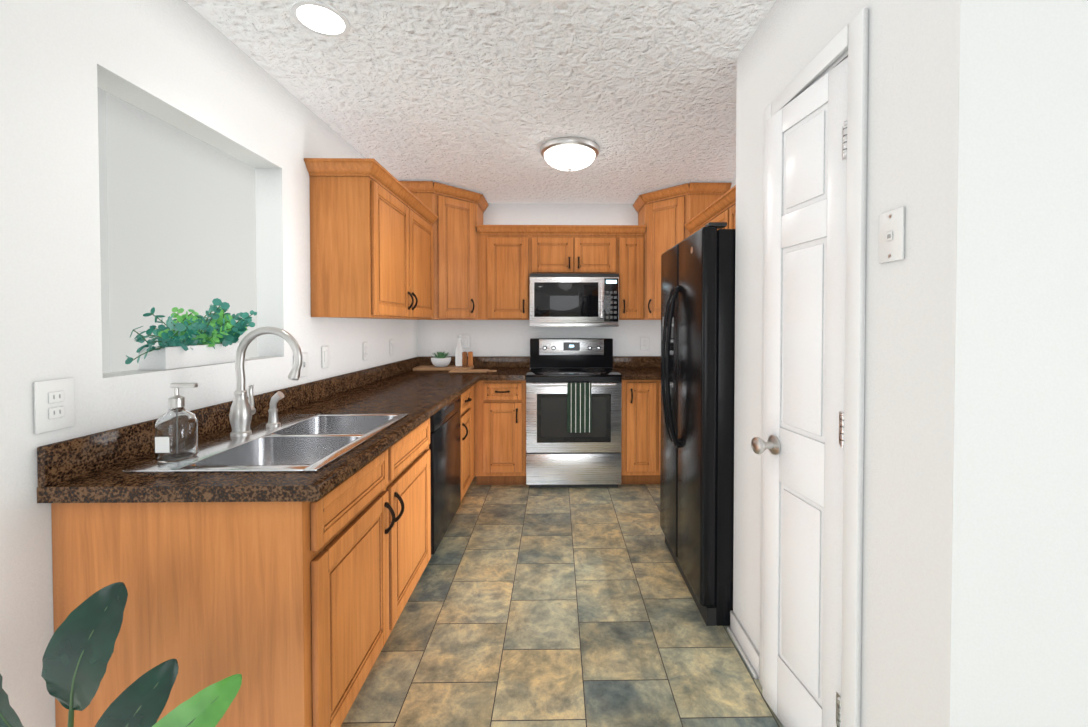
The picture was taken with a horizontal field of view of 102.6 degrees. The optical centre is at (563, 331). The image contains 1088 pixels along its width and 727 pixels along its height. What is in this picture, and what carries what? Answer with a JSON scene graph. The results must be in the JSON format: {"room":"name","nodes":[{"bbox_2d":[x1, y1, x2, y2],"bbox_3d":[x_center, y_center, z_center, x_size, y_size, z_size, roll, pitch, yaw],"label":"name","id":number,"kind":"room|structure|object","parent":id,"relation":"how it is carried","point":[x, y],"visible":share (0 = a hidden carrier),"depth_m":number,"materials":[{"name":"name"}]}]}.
{"room":"kitchen","nodes":[
{"label":"kitchen","id":0,"kind":"room"},
{"bbox_2d":[97,87,256,372],"bbox_3d":[-2.228,0.031,4.097,0.120,2.440,4.090,0,1,-1],"label":"wall","id":1,"kind":"structure","parent":0,"point":[177,218],"depth_m":2.31,"materials":[{"name":"paint"}]},
{"bbox_2d":[0,0,417,726],"bbox_3d":[-1.366,0.083,0.968,0.125,2.440,6.425,0,1,-1],"label":"wall","id":2,"kind":"structure","parent":0,"point":[184,66],"depth_m":1.20,"materials":[{"name":"paint"}]},
{"bbox_2d":[33,378,74,433],"bbox_3d":[-1.301,0.189,1.116,0.008,0.130,0.088,0,1,-1],"label":"electrical outlet","id":3,"kind":"object","parent":2,"relation":"attached to","point":[54,409],"visible":1,"depth_m":1.11,"materials":[{"name":"white plastic"}]},
{"bbox_2d":[125,298,256,369],"bbox_3d":[-1.378,0.002,1.594,0.248,0.250,0.535,0,1,-1],"label":"planter","id":4,"kind":"object","parent":2,"relation":"on","point":[191,340],"visible":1,"depth_m":1.59,"materials":[{"name":"white ceramic"}]},
{"bbox_2d":[37,358,420,485],"bbox_3d":[-1.316,0.311,2.568,0.020,0.100,2.980,0,1,-1],"label":"backsplash","id":5,"kind":"structure","parent":2,"relation":"attached to","point":[56,462],"depth_m":1.30,"materials":[{"name":"brown stone"}]},
{"bbox_2d":[293,353,307,376],"bbox_3d":[-1.314,0.171,2.192,0.016,0.118,0.120,0,1,-1],"label":"electrical outlet","id":6,"kind":"object","parent":2,"relation":"attached to","point":[304,370],"visible":0.6,"depth_m":2.22,"materials":[{"name":"white plastic"}]},
{"bbox_2d":[322,346,329,367],"bbox_3d":[-1.322,0.144,2.427,0.008,0.118,0.075,0,1,-1],"label":"electrical outlet","id":7,"kind":"object","parent":2,"relation":"attached to","point":[325,358],"visible":1,"depth_m":2.42,"materials":[{"name":"white plastic"}]},
{"bbox_2d":[304,158,415,319],"bbox_3d":[-1.165,-0.484,2.600,0.324,0.810,0.642,0,1,-1],"label":"upper cabinet","id":8,"kind":"object","parent":2,"relation":"attached to","point":[385,243],"depth_m":2.28,"materials":[{"name":"brown wood"}]},
{"bbox_2d":[363,342,367,359],"bbox_3d":[-1.330,0.135,2.937,0.008,0.118,0.075,0,1,-1],"label":"electrical outlet","id":9,"kind":"object","parent":2,"relation":"attached to","point":[365,350],"visible":1,"depth_m":2.93,"materials":[{"name":"white plastic"}]},
{"bbox_2d":[390,340,393,354],"bbox_3d":[-1.337,0.127,3.407,0.008,0.118,0.075,0,1,-1],"label":"electrical outlet","id":10,"kind":"object","parent":2,"relation":"attached to","point":[391,347],"visible":1,"depth_m":3.40,"materials":[{"name":"white plastic"}]},
{"bbox_2d":[416,198,435,319],"bbox_3d":[-1.173,-0.492,3.118,0.324,0.810,0.643,0,1,-1],"label":"upper cabinet","id":11,"kind":"object","parent":2,"relation":"attached to","point":[425,220],"depth_m":3.22,"materials":[{"name":"brown wood"}]},
{"bbox_2d":[184,0,775,203],"bbox_3d":[-1.134,-1.193,1.938,7.700,0.080,8.400,0,1,-1],"label":"ceiling","id":12,"kind":"structure","parent":0,"point":[487,99],"depth_m":2.03,"materials":[{"name":"white paint"}]},
{"bbox_2d":[290,0,349,36],"bbox_3d":[-0.890,-1.145,1.603,0.194,0.004,0.194,0,1,-1],"label":"recessed light","id":13,"kind":"object","parent":12,"relation":"in","point":[320,18],"visible":1,"depth_m":1.59,"materials":[{"name":"white"}]},
{"bbox_2d":[540,137,599,170],"bbox_3d":[0.042,-1.097,2.798,0.384,0.140,0.384,0,1,-1],"label":"dome ceiling light","id":14,"kind":"object","parent":12,"relation":"attached to","point":[569,153],"visible":1,"depth_m":2.69,"materials":[{"name":"white glass"}]},
{"bbox_2d":[418,203,660,356],"bbox_3d":[-0.021,0.030,4.139,2.915,2.440,0.125,0,1,-1],"label":"wall","id":15,"kind":"structure","parent":0,"point":[500,337],"depth_m":4.07,"materials":[{"name":"paint"}]},
{"bbox_2d":[404,182,483,319],"bbox_3d":[-1.040,-0.634,3.742,0.610,1.072,0.610,0,1,-1],"label":"upper cabinet","id":16,"kind":"object","parent":15,"relation":"attached to","point":[459,212],"depth_m":3.57,"materials":[{"name":"brown wood"}]},
{"bbox_2d":[480,222,531,319],"bbox_3d":[-0.515,-0.502,3.895,0.446,0.804,0.324,0,1,-1],"label":"upper cabinet","id":17,"kind":"object","parent":15,"relation":"attached to","point":[505,250],"depth_m":3.74,"materials":[{"name":"brown wood"}]},
{"bbox_2d":[421,356,660,365],"bbox_3d":[-0.010,0.286,4.069,2.640,0.100,0.019,0,1,-1],"label":"backsplash","id":18,"kind":"structure","parent":15,"relation":"attached to","point":[617,360],"depth_m":4.05,"materials":[{"name":"brown stone"}]},
{"bbox_2d":[532,225,583,273],"bbox_3d":[-0.074,-0.699,3.899,0.436,0.411,0.324,0,1,-1],"label":"upper cabinet","id":19,"kind":"object","parent":15,"relation":"attached to","point":[555,248],"depth_m":3.74,"materials":[{"name":"brown wood"}]},
{"bbox_2d":[529,273,618,326],"bbox_3d":[0.092,-0.264,3.856,0.756,0.451,0.430,0,1,-1],"label":"microwave","id":20,"kind":"object","parent":19,"relation":"attached to","point":[571,300],"visible":1,"depth_m":3.68,"materials":[{"name":"silver metal"}]},
{"bbox_2d":[584,225,619,273],"bbox_3d":[0.254,-0.699,3.904,0.435,0.411,0.324,0,1,-1],"label":"upper cabinet","id":21,"kind":"object","parent":15,"relation":"attached to","point":[601,242],"depth_m":3.75,"materials":[{"name":"brown wood"}]},
{"bbox_2d":[619,225,635,319],"bbox_3d":[0.587,-0.503,3.913,0.231,0.804,0.324,0,1,-1],"label":"upper cabinet","id":22,"kind":"object","parent":15,"relation":"attached to","point":[627,276],"depth_m":3.75,"materials":[{"name":"brown wood"}]},
{"bbox_2d":[641,337,648,349],"bbox_3d":[0.767,0.116,4.085,0.075,0.118,0.008,0,1,-1],"label":"electrical outlet","id":23,"kind":"object","parent":15,"relation":"attached to","point":[644,343],"visible":1,"depth_m":4.08,"materials":[{"name":"white plastic"}]},
{"bbox_2d":[628,182,731,319],"bbox_3d":[0.974,-0.634,3.774,0.680,1.072,0.610,0,1,-1],"label":"upper cabinet","id":24,"kind":"object","parent":15,"relation":"attached to","point":[663,214],"depth_m":3.65,"materials":[{"name":"brown wood"}]},
{"bbox_2d":[341,476,783,726],"bbox_3d":[-1.134,1.317,1.980,7.700,0.060,8.400,0,1,-1],"label":"floor","id":25,"kind":"structure","parent":0,"point":[526,606],"depth_m":1.86,"materials":[{"name":"tile"}]},
{"bbox_2d":[0,582,241,726],"bbox_3d":[-0.947,0.930,0.824,0.623,0.752,0.295,0,1,-1],"label":"floor plant","id":26,"kind":"object","parent":25,"relation":"on","point":[79,651],"visible":1,"depth_m":0.92,"materials":[{"name":"green plant"}]},
{"bbox_2d":[57,438,430,726],"bbox_3d":[-0.976,0.929,1.682,0.632,0.725,1.081,0,1,-1],"label":"base cabinet","id":27,"kind":"object","parent":25,"relation":"on","point":[273,548],"depth_m":1.12,"materials":[{"name":"brown wood"}]},
{"bbox_2d":[409,386,472,500],"bbox_3d":[-1.008,0.831,3.065,0.652,0.875,0.385,0,1,-1],"label":"base cabinet","id":28,"kind":"object","parent":25,"relation":"on","point":[422,430],"depth_m":3.02,"materials":[{"name":"brown wood"}]},
{"bbox_2d":[429,395,460,554],"bbox_3d":[-0.979,0.841,2.555,0.629,0.871,0.625,0,1,-1],"label":"dishwasher","id":29,"kind":"object","parent":25,"relation":"on","point":[444,446],"visible":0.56,"depth_m":2.46,"materials":[{"name":"black plastic"}]},
{"bbox_2d":[477,374,525,484],"bbox_3d":[-0.508,0.819,3.771,0.410,0.875,0.618,0,1,-1],"label":"base cabinet","id":30,"kind":"object","parent":25,"relation":"on","point":[501,402],"depth_m":3.47,"materials":[{"name":"brown wood"}]},
{"bbox_2d":[37,366,488,505],"bbox_3d":[-0.992,0.381,2.574,0.668,0.040,2.980,0,1,-1],"label":"countertop","id":31,"kind":"structure","parent":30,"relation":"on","point":[422,393],"depth_m":1.15,"materials":[{"name":"brown stone"}]},
{"bbox_2d":[155,383,198,462],"bbox_3d":[-1.133,0.264,1.284,0.106,0.222,0.097,0,1,-1],"label":"soap dispenser","id":32,"kind":"object","parent":31,"relation":"on","point":[176,432],"visible":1,"depth_m":1.26,"materials":[{"name":"clear glass"}]},
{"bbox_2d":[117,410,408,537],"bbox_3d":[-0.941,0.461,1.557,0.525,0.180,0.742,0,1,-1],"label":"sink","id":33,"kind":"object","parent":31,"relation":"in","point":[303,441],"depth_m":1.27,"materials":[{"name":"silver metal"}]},
{"bbox_2d":[221,326,304,433],"bbox_3d":[-1.064,0.176,1.625,0.253,0.388,0.192,0,1,-1],"label":"faucet","id":34,"kind":"object","parent":31,"relation":"on","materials":[{"name":"silver metal"}]},
{"bbox_2d":[413,365,473,370],"bbox_3d":[-1.057,0.328,3.875,0.485,0.022,0.220,0,1,-1],"label":"serving board","id":35,"kind":"object","parent":31,"relation":"on","point":[429,368],"visible":0.93,"depth_m":3.77,"materials":[{"name":"brown wood"}]},
{"bbox_2d":[431,352,450,366],"bbox_3d":[-1.094,0.248,3.888,0.198,0.135,0.190,0,1,-1],"label":"succulent bowl","id":36,"kind":"object","parent":35,"relation":"on","point":[441,359],"visible":1,"depth_m":3.84,"materials":[{"name":"white ceramic"}]},
{"bbox_2d":[455,335,462,365],"bbox_3d":[-0.941,0.177,3.950,0.072,0.275,0.071,0,1,-1],"label":"glass bottle","id":37,"kind":"object","parent":35,"relation":"on","point":[458,354],"visible":0.92,"depth_m":3.92,"materials":[{"name":"white glass"}]},
{"bbox_2d":[462,352,466,366],"bbox_3d":[-0.880,0.249,3.897,0.048,0.132,0.047,0,1,-1],"label":"pepper mill","id":38,"kind":"object","parent":35,"relation":"on","point":[464,359],"visible":1,"depth_m":3.88,"materials":[{"name":"brown wood"}]},
{"bbox_2d":[468,351,472,366],"bbox_3d":[-0.830,0.249,3.897,0.048,0.132,0.047,0,1,-1],"label":"pepper mill","id":39,"kind":"object","parent":35,"relation":"on","point":[470,358],"visible":1,"depth_m":3.88,"materials":[{"name":"brown wood"}]},
{"bbox_2d":[449,369,496,372],"bbox_3d":[-0.748,0.335,3.640,0.385,0.016,0.140,0,1,-1],"label":"cutting board","id":40,"kind":"object","parent":31,"relation":"on","point":[469,371],"visible":1,"depth_m":3.62,"materials":[{"name":"brown wood"}]},
{"bbox_2d":[477,366,528,377],"bbox_3d":[-0.491,0.361,3.759,0.372,0.040,0.626,0,1,-1],"label":"countertop","id":41,"kind":"structure","parent":30,"relation":"on","point":[502,371],"depth_m":3.62,"materials":[{"name":"brown stone"}]},
{"bbox_2d":[526,338,621,487],"bbox_3d":[0.081,0.665,3.727,0.763,1.185,0.664,0,1,-1],"label":"stove","id":42,"kind":"object","parent":25,"relation":"on","point":[573,412],"visible":1,"depth_m":3.47,"materials":[{"name":"silver metal"}]},
{"bbox_2d":[567,383,590,432],"bbox_3d":[0.127,0.598,3.416,0.188,0.389,0.042,0,1,-1],"label":"towel","id":43,"kind":"object","parent":42,"relation":"hanging from","point":[578,394],"depth_m":3.40,"materials":[{"name":"green fabric"}]},
{"bbox_2d":[621,378,660,483],"bbox_3d":[0.644,0.818,3.789,0.358,0.875,0.618,0,1,-1],"label":"base cabinet","id":44,"kind":"object","parent":25,"relation":"on","point":[640,397],"depth_m":3.48,"materials":[{"name":"brown wood"}]},
{"bbox_2d":[613,366,660,377],"bbox_3d":[0.891,0.361,3.781,0.848,0.040,0.626,0,1,-1],"label":"countertop","id":45,"kind":"structure","parent":44,"relation":"on","point":[626,371],"depth_m":3.69,"materials":[{"name":"brown stone"}]},
{"bbox_2d":[660,222,735,625],"bbox_3d":[0.915,0.403,2.260,0.793,1.757,0.755,0,1,-1],"label":"refrigerator","id":46,"kind":"object","parent":25,"relation":"on","point":[697,395],"visible":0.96,"depth_m":1.90,"materials":[{"name":"black metal"}]},
{"bbox_2d":[730,178,735,188],"bbox_3d":[1.392,0.050,2.984,0.125,2.440,2.230,0,1,-1],"label":"wall","id":47,"kind":"structure","parent":0,"point":[733,182],"depth_m":3.38,"materials":[{"name":"paint"}]},
{"bbox_2d":[688,214,699,236],"bbox_3d":[1.160,-0.684,3.241,0.325,0.319,0.458,0,1,-1],"label":"upper cabinet","id":48,"kind":"object","parent":47,"relation":"attached to","point":[693,223],"depth_m":3.31,"materials":[{"name":"brown wood"}]},
{"bbox_2d":[700,198,719,229],"bbox_3d":[1.166,-0.678,2.865,0.325,0.319,0.513,0,1,-1],"label":"upper cabinet","id":49,"kind":"object","parent":47,"relation":"attached to","point":[710,213],"depth_m":2.94,"materials":[{"name":"brown wood"}]},
{"bbox_2d":[720,186,735,228],"bbox_3d":[1.173,-0.671,2.462,0.325,0.319,0.513,0,1,-1],"label":"upper cabinet","id":50,"kind":"object","parent":47,"relation":"attached to","point":[728,199],"depth_m":2.64,"materials":[{"name":"brown wood"}]},
{"bbox_2d":[733,0,884,726],"bbox_3d":[0.800,0.076,1.422,0.120,2.440,0.876,0,1,-1],"label":"wall","id":51,"kind":"structure","parent":0,"point":[792,33],"depth_m":1.60,"materials":[{"name":"paint"}]},
{"bbox_2d":[727,611,759,679],"bbox_3d":[0.721,1.248,1.745,0.025,0.085,0.266,0,1,-1],"label":"baseboard","id":52,"kind":"structure","parent":51,"relation":"attached to","point":[749,652],"depth_m":1.73,"materials":[{"name":"white paint"}]},
{"bbox_2d":[751,8,868,726],"bbox_3d":[0.747,0.253,1.330,0.226,2.089,0.511,0,1,-1],"label":"pantry door","id":53,"kind":"structure","parent":51,"relation":"in","point":[808,445],"depth_m":1.27,"materials":[{"name":"white paint"}]},
{"bbox_2d":[879,206,904,263],"bbox_3d":[0.741,-0.215,0.986,0.008,0.116,0.072,0,1,-1],"label":"phone jack","id":54,"kind":"object","parent":51,"relation":"attached to","point":[891,233],"visible":1,"depth_m":0.98,"materials":[{"name":"white plastic"}]},
{"bbox_2d":[873,0,1087,726],"bbox_3d":[1.740,0.084,0.924,1.985,2.440,0.150,0,1,-1],"label":"wall","id":55,"kind":"structure","parent":0,"point":[975,532],"depth_m":0.84,"materials":[{"name":"paint"}]}
]}

